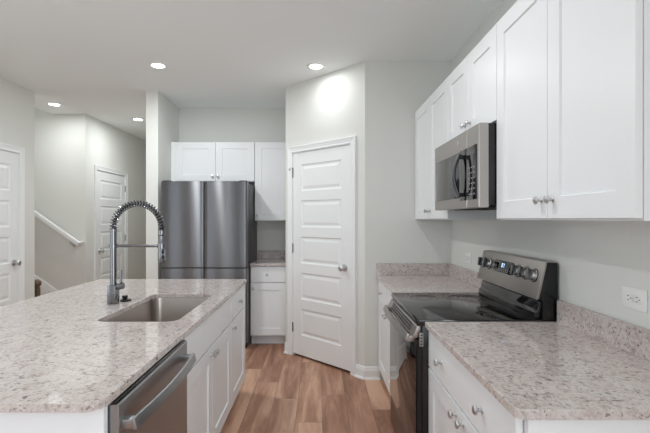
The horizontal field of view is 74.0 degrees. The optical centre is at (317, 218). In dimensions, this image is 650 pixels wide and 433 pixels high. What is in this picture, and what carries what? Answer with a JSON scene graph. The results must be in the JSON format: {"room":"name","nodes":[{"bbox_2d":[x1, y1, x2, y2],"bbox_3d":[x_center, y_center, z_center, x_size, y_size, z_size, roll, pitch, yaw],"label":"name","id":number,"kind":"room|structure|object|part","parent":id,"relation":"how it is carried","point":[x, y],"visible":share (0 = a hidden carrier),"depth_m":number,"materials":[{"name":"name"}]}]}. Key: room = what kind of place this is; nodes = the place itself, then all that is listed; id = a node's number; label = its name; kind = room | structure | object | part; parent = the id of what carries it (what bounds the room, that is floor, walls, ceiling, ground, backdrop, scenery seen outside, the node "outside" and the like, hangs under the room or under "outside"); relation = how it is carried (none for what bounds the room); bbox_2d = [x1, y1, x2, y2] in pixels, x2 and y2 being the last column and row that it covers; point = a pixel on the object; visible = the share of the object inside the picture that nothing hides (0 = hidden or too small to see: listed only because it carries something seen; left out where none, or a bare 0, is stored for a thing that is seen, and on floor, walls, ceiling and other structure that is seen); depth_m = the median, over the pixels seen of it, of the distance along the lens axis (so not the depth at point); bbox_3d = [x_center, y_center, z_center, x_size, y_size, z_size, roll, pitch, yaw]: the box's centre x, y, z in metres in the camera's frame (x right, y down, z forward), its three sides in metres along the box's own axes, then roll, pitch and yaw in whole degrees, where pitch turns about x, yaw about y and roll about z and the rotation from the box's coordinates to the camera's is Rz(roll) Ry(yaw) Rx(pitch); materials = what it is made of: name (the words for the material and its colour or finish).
{"room":"kitchen","nodes":[
{"label":"kitchen","id":0,"kind":"room"},
{"bbox_2d":[35,108,89,290],"bbox_3d":[-4.605,-1.271,5.643,3.190,5.300,0.114,0,0,0],"label":"wall","id":1,"kind":"structure","parent":0,"point":[62,141],"depth_m":5.59,"materials":[{"name":"paint"}]},
{"bbox_2d":[35,275,57,295],"bbox_3d":[-4.315,0.395,5.579,2.570,1.969,0.014,0,0,0],"label":"trim","id":2,"kind":"structure","parent":1,"relation":"attached to","point":[45,288],"depth_m":5.57,"materials":[{"name":"paint"}]},
{"bbox_2d":[35,210,83,246],"bbox_3d":[-4.219,-0.491,5.530,2.386,1.705,0.111,0,0,0],"label":"handrail","id":3,"kind":"object","parent":1,"relation":"attached to","point":[39,216],"visible":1,"depth_m":5.48,"materials":[{"name":"paint"}]},
{"bbox_2d":[0,77,145,299],"bbox_3d":[-3.085,0.009,1.900,0.150,2.740,12.200,0,0,0],"label":"wall","id":4,"kind":"structure","parent":0,"point":[111,147],"depth_m":5.75,"materials":[{"name":"paint"}]},
{"bbox_2d":[0,150,20,306],"bbox_3d":[-3.030,0.348,4.003,0.104,2.016,0.757,0,0,0],"label":"door","id":5,"kind":"structure","parent":4,"relation":"in","point":[9,262],"depth_m":4.25,"materials":[{"name":"paint"}]},
{"bbox_3d":[-3.013,0.439,4.313,0.069,0.066,0.066,0,0,0],"label":"knob","id":6,"kind":"part","parent":5,"relation":"part of","materials":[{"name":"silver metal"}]},
{"bbox_2d":[0,142,24,301],"bbox_3d":[-3.091,0.324,4.003,0.129,2.110,0.895,0,0,0],"label":"trim","id":7,"kind":"structure","parent":4,"relation":"attached to","point":[20,151],"depth_m":4.41,"materials":[{"name":"paint"}]},
{"bbox_2d":[94,165,127,280],"bbox_3d":[-3.055,0.324,6.290,0.129,2.110,0.990,0,0,0],"label":"trim","id":8,"kind":"structure","parent":4,"relation":"attached to","point":[96,167],"depth_m":6.02,"materials":[{"name":"paint"}]},
{"bbox_2d":[97,171,125,279],"bbox_3d":[-2.995,0.348,6.296,0.104,2.016,0.865,0,0,0],"label":"door","id":9,"kind":"structure","parent":4,"relation":"in","point":[111,188],"depth_m":6.20,"materials":[{"name":"paint"}]},
{"bbox_2d":[146,91,178,278],"bbox_3d":[-1.770,0.009,6.398,0.128,2.740,3.604,0,0,0],"label":"wall","id":10,"kind":"structure","parent":0,"point":[162,116],"depth_m":4.60,"materials":[{"name":"paint"}]},
{"bbox_2d":[179,108,285,258],"bbox_3d":[-0.281,0.009,5.350,2.849,2.740,0.120,0,0,0],"label":"wall","id":11,"kind":"structure","parent":0,"point":[195,124],"depth_m":5.29,"materials":[{"name":"paint"}]},
{"bbox_2d":[171,142,254,182],"bbox_3d":[-1.220,-0.663,5.129,0.968,0.461,0.318,0,0,0],"label":"upper cabinet","id":12,"kind":"object","parent":11,"relation":"attached to","point":[190,161],"visible":0.95,"depth_m":5.00,"materials":[{"name":"paint"}]},
{"bbox_3d":[-1.420,-0.666,5.010,0.456,0.451,0.019,0,0,0],"label":"door","id":13,"kind":"part","parent":12,"relation":"part of","materials":[{"name":"paint"}]},
{"bbox_3d":[-0.964,-0.666,5.010,0.450,0.451,0.019,0,0,0],"label":"door","id":14,"kind":"part","parent":12,"relation":"part of","materials":[{"name":"paint"}]},
{"bbox_2d":[255,142,285,220],"bbox_3d":[-0.535,-0.436,5.129,0.397,0.915,0.318,0,0,0],"label":"upper cabinet","id":15,"kind":"object","parent":11,"relation":"attached to","point":[270,157],"visible":0.92,"depth_m":5.01,"materials":[{"name":"paint"}]},
{"bbox_2d":[258,250,285,257],"bbox_3d":[-0.536,0.431,5.278,0.400,0.102,0.020,0,0,0],"label":"backsplash","id":16,"kind":"structure","parent":11,"relation":"attached to","point":[261,253],"depth_m":5.27,"materials":[{"name":"stone"}]},
{"bbox_2d":[0,0,501,140],"bbox_3d":[-2.425,-1.511,2.100,7.550,0.300,12.600,0,0,0],"label":"ceiling","id":17,"kind":"structure","parent":0,"point":[91,58],"depth_m":3.36,"materials":[{"name":"paint"}]},
{"bbox_2d":[46,102,61,105],"bbox_3d":[-3.120,-1.355,5.100,0.168,0.012,0.168,0,0,0],"label":"recessed light","id":18,"kind":"object","parent":17,"relation":"in","point":[48,103],"visible":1,"depth_m":5.08,"materials":[{"name":"white plastic"}]},
{"bbox_2d":[131,118,144,120],"bbox_3d":[-2.450,-1.355,5.870,0.168,0.012,0.168,0,0,0],"label":"recessed light","id":19,"kind":"object","parent":17,"relation":"in","point":[137,119],"visible":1,"depth_m":5.85,"materials":[{"name":"white plastic"}]},
{"bbox_2d":[148,62,167,68],"bbox_3d":[-1.414,-1.355,3.810,0.168,0.012,0.168,0,0,0],"label":"recessed light","id":20,"kind":"object","parent":17,"relation":"in","point":[159,65],"visible":1,"depth_m":3.79,"materials":[{"name":"white plastic"}]},
{"bbox_2d":[306,62,324,68],"bbox_3d":[-0.020,-1.355,3.830,0.168,0.012,0.168,0,0,0],"label":"recessed light","id":21,"kind":"object","parent":17,"relation":"in","point":[315,65],"visible":1,"depth_m":3.81,"materials":[{"name":"white plastic"}]},
{"bbox_2d":[220,339,394,432],"bbox_3d":[-2.425,1.404,2.100,7.550,0.050,12.600,0,0,0],"label":"floor","id":22,"kind":"structure","parent":0,"point":[280,392],"depth_m":3.29,"materials":[{"name":"brown wood"}]},
{"bbox_2d":[35,279,41,296],"bbox_3d":[-3.108,1.023,4.760,0.096,0.712,0.096,0,0,0],"label":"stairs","id":23,"kind":"structure","parent":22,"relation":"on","point":[38,282],"depth_m":4.74,"materials":[{"name":"brown wood"}]},
{"bbox_2d":[0,406,107,432],"bbox_3d":[-1.000,0.944,1.177,0.840,0.871,0.022,0,0,0],"label":"island end panel","id":24,"kind":"object","parent":22,"relation":"on","point":[96,421],"visible":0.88,"depth_m":1.17,"materials":[{"name":"paint"}]},
{"bbox_2d":[108,340,195,432],"bbox_3d":[-0.832,0.945,1.512,0.676,0.868,0.632,0,0,0],"label":"dishwasher","id":25,"kind":"object","parent":22,"relation":"on","point":[156,402],"visible":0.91,"depth_m":1.48,"materials":[{"name":"silver metal"}]},
{"bbox_2d":[182,297,230,432],"bbox_3d":[-0.875,0.943,2.365,0.652,0.872,1.030,0,0,0],"label":"base cabinet","id":26,"kind":"object","parent":22,"relation":"on","point":[209,378],"visible":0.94,"depth_m":2.33,"materials":[{"name":"paint"}]},
{"bbox_2d":[0,279,246,412],"bbox_3d":[-1.161,0.494,2.294,1.179,0.025,2.332,0,0,0],"label":"countertop","id":27,"kind":"structure","parent":26,"relation":"on","point":[59,353],"depth_m":1.68,"materials":[{"name":"stone"}]},
{"bbox_2d":[120,295,130,301],"bbox_3d":[-1.132,0.465,2.537,0.062,0.034,0.062,0,0,0],"label":"stopper","id":28,"kind":"object","parent":27,"relation":"on","point":[125,298],"visible":1,"depth_m":2.52,"materials":[{"name":"black rubber"}]},
{"bbox_2d":[107,200,165,304],"bbox_3d":[-1.026,0.187,2.450,0.325,0.590,0.051,0,0,0],"label":"kitchen faucet","id":29,"kind":"object","parent":27,"relation":"on","point":[113,289],"visible":1,"depth_m":2.44,"materials":[{"name":"grey metal"}]},
{"bbox_3d":[-1.026,0.153,2.450,0.320,0.026,0.046,0,0,0],"label":"holder arm","id":30,"kind":"part","parent":29,"relation":"part of","materials":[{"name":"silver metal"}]},
{"bbox_2d":[105,297,207,321],"bbox_3d":[-0.862,0.613,2.405,0.431,0.209,0.804,0,0,0],"label":"sink","id":31,"kind":"object","parent":27,"relation":"in","point":[163,309],"visible":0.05,"depth_m":2.78,"materials":[{"name":"silver metal"}]},
{"bbox_3d":[-0.590,0.982,2.108,0.019,0.570,0.511,0,0,0],"label":"door","id":32,"kind":"part","parent":26,"relation":"part of","materials":[{"name":"paint"}]},
{"bbox_3d":[-0.590,0.603,2.365,0.019,0.172,1.025,0,0,0],"label":"false drawer","id":33,"kind":"part","parent":26,"relation":"part of","materials":[{"name":"paint"}]},
{"bbox_3d":[-0.590,0.982,2.622,0.019,0.570,0.510,0,0,0],"label":"door","id":34,"kind":"part","parent":26,"relation":"part of","materials":[{"name":"paint"}]},
{"bbox_2d":[161,180,256,346],"bbox_3d":[-1.196,0.485,4.888,0.908,1.787,0.749,0,0,0],"label":"refrigerator","id":35,"kind":"object","parent":22,"relation":"on","point":[210,227],"visible":0.54,"depth_m":4.52,"materials":[{"name":"grey metal"}]},
{"bbox_3d":[-1.425,0.911,4.548,0.449,0.785,0.070,0,0,0],"label":"freezer door","id":36,"kind":"part","parent":35,"relation":"part of","materials":[{"name":"silver metal"}]},
{"bbox_3d":[-1.425,0.056,4.548,0.449,0.903,0.070,0,0,0],"label":"door","id":37,"kind":"part","parent":35,"relation":"part of","materials":[{"name":"silver metal"}]},
{"bbox_3d":[-0.969,0.911,4.548,0.453,0.785,0.070,0,0,0],"label":"freezer door","id":38,"kind":"part","parent":35,"relation":"part of","materials":[{"name":"silver metal"}]},
{"bbox_3d":[-0.969,0.056,4.548,0.453,0.903,0.070,0,0,0],"label":"door","id":39,"kind":"part","parent":35,"relation":"part of","materials":[{"name":"silver metal"}]},
{"bbox_2d":[230,284,244,407],"bbox_3d":[-0.875,0.943,3.154,0.652,0.872,0.543,0,0,0],"label":"base cabinet","id":40,"kind":"object","parent":22,"relation":"on","point":[237,322],"visible":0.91,"depth_m":3.15,"materials":[{"name":"paint"}]},
{"bbox_3d":[-0.590,0.603,3.154,0.019,0.172,0.539,0,0,0],"label":"drawer","id":41,"kind":"part","parent":40,"relation":"part of","materials":[{"name":"paint"}]},
{"bbox_2d":[251,266,285,342],"bbox_3d":[-0.537,0.943,4.973,0.397,0.872,0.626,0,0,0],"label":"base cabinet","id":42,"kind":"object","parent":22,"relation":"on","point":[268,283],"visible":0.96,"depth_m":4.69,"materials":[{"name":"paint"}]},
{"bbox_2d":[250,250,285,265],"bbox_3d":[-0.536,0.444,4.975,0.400,0.127,0.626,0,0,0],"label":"countertop","id":43,"kind":"structure","parent":42,"relation":"on","point":[265,257],"depth_m":5.26,"materials":[{"name":"stone"}]},
{"bbox_3d":[-0.537,0.603,4.699,0.393,0.172,0.019,0,0,0],"label":"drawer","id":44,"kind":"part","parent":42,"relation":"part of","materials":[{"name":"paint"}]},
{"bbox_3d":[-0.537,0.982,4.699,0.393,0.570,0.019,0,0,0],"label":"door","id":45,"kind":"part","parent":42,"relation":"part of","materials":[{"name":"paint"}]},
{"bbox_2d":[378,280,391,395],"bbox_3d":[0.813,0.943,3.255,0.652,0.872,0.914,0,0,0],"label":"base cabinet","id":46,"kind":"object","parent":22,"relation":"on","point":[384,295],"visible":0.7,"depth_m":3.41,"materials":[{"name":"paint"}]},
{"bbox_3d":[0.527,0.603,3.479,0.019,0.172,0.442,0,0,0],"label":"drawer","id":47,"kind":"part","parent":46,"relation":"part of","materials":[{"name":"paint"}]},
{"bbox_3d":[0.527,0.982,3.479,0.019,0.570,0.442,0,0,0],"label":"door","id":48,"kind":"part","parent":46,"relation":"part of","materials":[{"name":"paint"}]},
{"bbox_3d":[0.527,0.982,3.028,0.019,0.570,0.454,0,0,0],"label":"door","id":49,"kind":"part","parent":46,"relation":"part of","materials":[{"name":"paint"}]},
{"bbox_3d":[0.527,0.603,3.028,0.019,0.172,0.454,0,0,0],"label":"drawer","id":50,"kind":"part","parent":46,"relation":"part of","materials":[{"name":"paint"}]},
{"bbox_2d":[376,263,481,292],"bbox_3d":[0.822,0.444,3.255,0.639,0.127,0.918,0,0,0],"label":"countertop","id":51,"kind":"structure","parent":46,"relation":"on","point":[396,277],"depth_m":3.39,"materials":[{"name":"stone"}]},
{"bbox_2d":[383,250,556,432],"bbox_3d":[0.768,0.789,2.409,0.728,1.180,0.762,0,0,0],"label":"electric range","id":52,"kind":"object","parent":22,"relation":"on","point":[514,287],"visible":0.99,"depth_m":2.24,"materials":[{"name":"metal"}]},
{"bbox_3d":[0.479,1.219,2.411,0.022,0.170,0.750,0,0,0],"label":"storage drawer","id":53,"kind":"part","parent":52,"relation":"part of","materials":[{"name":"grey metal"}]},
{"bbox_3d":[0.436,0.570,2.418,0.064,0.039,0.704,0,0,0],"label":"handle","id":54,"kind":"part","parent":52,"relation":"part of","materials":[{"name":"silver metal"}]},
{"bbox_3d":[0.465,0.851,2.411,0.003,0.533,0.734,0,0,0],"label":"door glass","id":55,"kind":"part","parent":52,"relation":"part of","materials":[{"name":"black glass"}]},
{"bbox_3d":[0.471,0.537,2.411,0.038,0.059,0.722,0,0,0],"label":"vent trim","id":56,"kind":"part","parent":52,"relation":"part of","materials":[{"name":"silver metal"}]},
{"bbox_3d":[0.478,0.849,2.411,0.024,0.556,0.750,0,0,0],"label":"oven door","id":57,"kind":"part","parent":52,"relation":"part of","materials":[{"name":"black metal"}]},
{"bbox_2d":[391,293,542,324],"bbox_3d":[0.768,0.489,2.411,0.588,0.028,0.758,0,0,0],"label":"cooktop","id":58,"kind":"object","parent":52,"relation":"in","point":[418,308],"depth_m":2.29,"materials":[{"name":"black glass"}]},
{"bbox_3d":[1.046,0.274,2.650,0.033,0.059,0.060,0,0,0],"label":"control knob","id":59,"kind":"part","parent":52,"relation":"part of","materials":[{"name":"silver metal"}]},
{"bbox_3d":[1.074,0.290,2.411,0.088,0.182,0.758,0,0,0],"label":"control panel","id":60,"kind":"part","parent":52,"relation":"part of","materials":[{"name":"silver metal"}]},
{"bbox_3d":[1.046,0.274,2.270,0.033,0.059,0.060,0,0,0],"label":"control knob","id":61,"kind":"part","parent":52,"relation":"part of","materials":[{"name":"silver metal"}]},
{"bbox_3d":[1.046,0.274,2.185,0.033,0.059,0.060,0,0,0],"label":"control knob","id":62,"kind":"part","parent":52,"relation":"part of","materials":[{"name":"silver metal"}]},
{"bbox_3d":[1.046,0.274,2.100,0.033,0.059,0.060,0,0,0],"label":"control knob","id":63,"kind":"part","parent":52,"relation":"part of","materials":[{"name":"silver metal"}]},
{"bbox_2d":[429,332,649,432],"bbox_3d":[0.813,0.943,1.565,0.652,0.872,0.919,0,0,0],"label":"base cabinet","id":64,"kind":"object","parent":22,"relation":"on","point":[458,402],"visible":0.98,"depth_m":1.46,"materials":[{"name":"paint"}]},
{"bbox_3d":[0.503,0.603,1.810,0.030,0.031,0.031,0,0,0],"label":"knob","id":65,"kind":"part","parent":64,"relation":"part of","materials":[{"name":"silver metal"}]},
{"bbox_3d":[0.527,0.982,1.798,0.019,0.570,0.446,0,0,0],"label":"door","id":66,"kind":"part","parent":64,"relation":"part of","materials":[{"name":"paint"}]},
{"bbox_3d":[0.503,0.732,1.615,0.030,0.031,0.031,0,0,0],"label":"knob","id":67,"kind":"part","parent":64,"relation":"part of","materials":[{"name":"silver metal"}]},
{"bbox_3d":[0.503,0.732,1.535,0.030,0.031,0.031,0,0,0],"label":"knob","id":68,"kind":"part","parent":64,"relation":"part of","materials":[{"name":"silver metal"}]},
{"bbox_3d":[0.527,0.982,1.350,0.019,0.570,0.444,0,0,0],"label":"door","id":69,"kind":"part","parent":64,"relation":"part of","materials":[{"name":"paint"}]},
{"bbox_3d":[0.527,0.603,1.575,0.019,0.172,0.893,0,0,0],"label":"drawer","id":70,"kind":"part","parent":64,"relation":"part of","materials":[{"name":"paint"}]},
{"bbox_3d":[0.503,0.603,1.360,0.030,0.031,0.031,0,0,0],"label":"knob","id":71,"kind":"part","parent":64,"relation":"part of","materials":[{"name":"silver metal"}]},
{"bbox_2d":[425,300,649,419],"bbox_3d":[0.822,0.444,1.556,0.639,0.127,0.939,0,0,0],"label":"countertop","id":72,"kind":"structure","parent":64,"relation":"on","point":[586,364],"depth_m":1.44,"materials":[{"name":"stone"}]},
{"bbox_3d":[0.839,0.944,1.114,0.600,0.870,0.018,0,0,0],"label":"panel","id":73,"kind":"part","parent":64,"relation":"part of","materials":[{"name":"paint"}]},
{"bbox_2d":[286,61,364,365],"bbox_3d":[0.074,0.009,4.125,1.046,2.740,0.110,0,0,45],"label":"wall","id":74,"kind":"structure","parent":0,"point":[329,106],"depth_m":3.92,"materials":[{"name":"paint"}]},
{"bbox_2d":[289,145,349,370],"bbox_3d":[-0.008,0.348,4.107,0.104,2.016,0.806,0,0,-45],"label":"door","id":75,"kind":"structure","parent":74,"relation":"in","point":[321,246],"depth_m":4.08,"materials":[{"name":"paint"}]},
{"bbox_3d":[0.217,0.439,3.858,0.069,0.066,0.066,0,0,-45],"label":"knob","id":76,"kind":"part","parent":75,"relation":"part of","materials":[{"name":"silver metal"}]},
{"bbox_2d":[287,136,355,375],"bbox_3d":[0.051,0.324,4.135,0.900,2.110,0.129,0,0,45],"label":"trim","id":77,"kind":"structure","parent":74,"relation":"attached to","point":[351,140],"depth_m":4.04,"materials":[{"name":"paint"}]},
{"bbox_2d":[284,342,364,379],"bbox_3d":[0.028,1.325,4.074,1.052,0.108,0.027,0,0,45],"label":"baseboard","id":78,"kind":"structure","parent":74,"relation":"attached to","point":[359,369],"depth_m":3.75,"materials":[{"name":"paint"}]},
{"bbox_2d":[365,61,450,378],"bbox_3d":[0.774,0.009,3.776,0.738,2.740,0.120,0,0,0],"label":"wall","id":79,"kind":"structure","parent":0,"point":[394,90],"depth_m":3.72,"materials":[{"name":"paint"}]},
{"bbox_2d":[364,366,379,379],"bbox_3d":[0.466,1.325,3.703,0.132,0.108,0.027,0,0,0],"label":"baseboard","id":80,"kind":"structure","parent":79,"relation":"attached to","point":[371,372],"depth_m":3.70,"materials":[{"name":"paint"}]},
{"bbox_2d":[451,0,649,329],"bbox_3d":[1.203,0.009,0.605,0.120,2.740,9.610,0,0,0],"label":"wall","id":81,"kind":"structure","parent":0,"point":[594,259],"depth_m":1.91,"materials":[{"name":"paint"}]},
{"bbox_2d":[415,77,495,219],"bbox_3d":[0.972,-0.456,3.242,0.338,0.921,0.944,0,0,0],"label":"upper cabinet","id":82,"kind":"object","parent":81,"relation":"attached to","point":[431,119],"visible":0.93,"depth_m":3.16,"materials":[{"name":"paint"}]},
{"bbox_3d":[0.843,-0.458,3.462,0.019,0.912,0.452,0,0,0],"label":"door","id":83,"kind":"part","parent":82,"relation":"part of","materials":[{"name":"paint"}]},
{"bbox_3d":[0.843,-0.458,3.002,0.019,0.912,0.462,0,0,0],"label":"door","id":84,"kind":"part","parent":82,"relation":"part of","materials":[{"name":"paint"}]},
{"bbox_2d":[465,252,470,263],"bbox_3d":[1.137,0.294,3.270,0.010,0.078,0.120,0,0,0],"label":"wall outlet","id":85,"kind":"object","parent":81,"relation":"attached to","point":[467,255],"visible":1,"depth_m":3.26,"materials":[{"name":"white plastic"}]},
{"bbox_2d":[448,23,496,140],"bbox_3d":[0.972,-0.686,2.391,0.338,0.460,0.754,0,0,0],"label":"upper cabinet","id":86,"kind":"object","parent":81,"relation":"attached to","point":[472,85],"visible":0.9,"depth_m":2.30,"materials":[{"name":"paint"}]},
{"bbox_3d":[0.843,-0.689,2.582,0.019,0.451,0.370,0,0,0],"label":"door","id":87,"kind":"part","parent":86,"relation":"part of","materials":[{"name":"paint"}]},
{"bbox_2d":[435,123,496,209],"bbox_3d":[0.920,-0.253,2.403,0.442,0.398,0.762,0,0,0],"label":"microwave oven","id":88,"kind":"object","parent":86,"relation":"attached to","point":[466,164],"visible":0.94,"depth_m":2.17,"materials":[{"name":"silver metal"}]},
{"bbox_3d":[0.777,-0.254,2.485,0.045,0.398,0.598,0,0,0],"label":"door","id":89,"kind":"part","parent":88,"relation":"part of","materials":[{"name":"silver metal"}]},
{"bbox_3d":[0.726,-0.224,2.251,0.054,0.225,0.052,0,0,0],"label":"handle","id":90,"kind":"part","parent":88,"relation":"part of","materials":[{"name":"grey metal"}]},
{"bbox_3d":[0.753,-0.226,2.116,0.002,0.262,0.136,0,0,0],"label":"touch panel","id":91,"kind":"part","parent":88,"relation":"part of","materials":[{"name":"black glass"}]},
{"bbox_3d":[0.777,-0.254,2.103,0.045,0.398,0.162,0,0,0],"label":"control panel","id":92,"kind":"part","parent":88,"relation":"part of","materials":[{"name":"silver metal"}]},
{"bbox_3d":[0.843,-0.689,2.204,0.019,0.451,0.378,0,0,0],"label":"door","id":93,"kind":"part","parent":86,"relation":"part of","materials":[{"name":"paint"}]},
{"bbox_2d":[497,0,649,220],"bbox_3d":[0.972,-0.456,1.571,0.338,0.921,0.883,0,0,0],"label":"upper cabinet","id":94,"kind":"object","parent":81,"relation":"attached to","point":[573,76],"visible":1,"depth_m":1.42,"materials":[{"name":"paint"}]},
{"bbox_3d":[0.843,-0.458,1.789,0.019,0.912,0.443,0,0,0],"label":"door","id":95,"kind":"part","parent":94,"relation":"part of","materials":[{"name":"paint"}]},
{"bbox_3d":[0.818,-0.070,1.605,0.030,0.031,0.031,0,0,0],"label":"knob","id":96,"kind":"part","parent":94,"relation":"part of","materials":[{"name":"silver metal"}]},
{"bbox_3d":[0.818,-0.070,1.528,0.030,0.031,0.031,0,0,0],"label":"knob","id":97,"kind":"part","parent":94,"relation":"part of","materials":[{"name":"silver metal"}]},
{"bbox_3d":[0.843,-0.458,1.347,0.019,0.912,0.434,0,0,0],"label":"door","id":98,"kind":"part","parent":94,"relation":"part of","materials":[{"name":"paint"}]},
{"bbox_2d":[557,300,649,360],"bbox_3d":[1.131,0.431,1.556,0.020,0.102,0.937,0,0,0],"label":"backsplash","id":99,"kind":"structure","parent":81,"relation":"attached to","point":[633,339],"depth_m":1.67,"materials":[{"name":"stone"}]},
{"bbox_2d":[622,285,646,312],"bbox_3d":[1.137,0.287,1.553,0.010,0.078,0.120,0,0,0],"label":"wall outlet","id":100,"kind":"object","parent":81,"relation":"attached to","point":[633,298],"visible":1,"depth_m":1.54,"materials":[{"name":"white plastic"}]},
{"bbox_2d":[625,293,632,301],"bbox_3d":[1.135,0.287,1.573,0.005,0.030,0.032,0,0,0],"label":"receptacle","id":101,"kind":"object","parent":100,"relation":"attached to","point":[628,296],"depth_m":1.57,"materials":[{"name":"white plastic"}]},
{"bbox_2d":[634,295,640,304],"bbox_3d":[1.135,0.287,1.531,0.005,0.030,0.032,0,0,0],"label":"receptacle","id":102,"kind":"object","parent":100,"relation":"attached to","point":[637,298],"depth_m":1.53,"materials":[{"name":"white plastic"}]}
]}

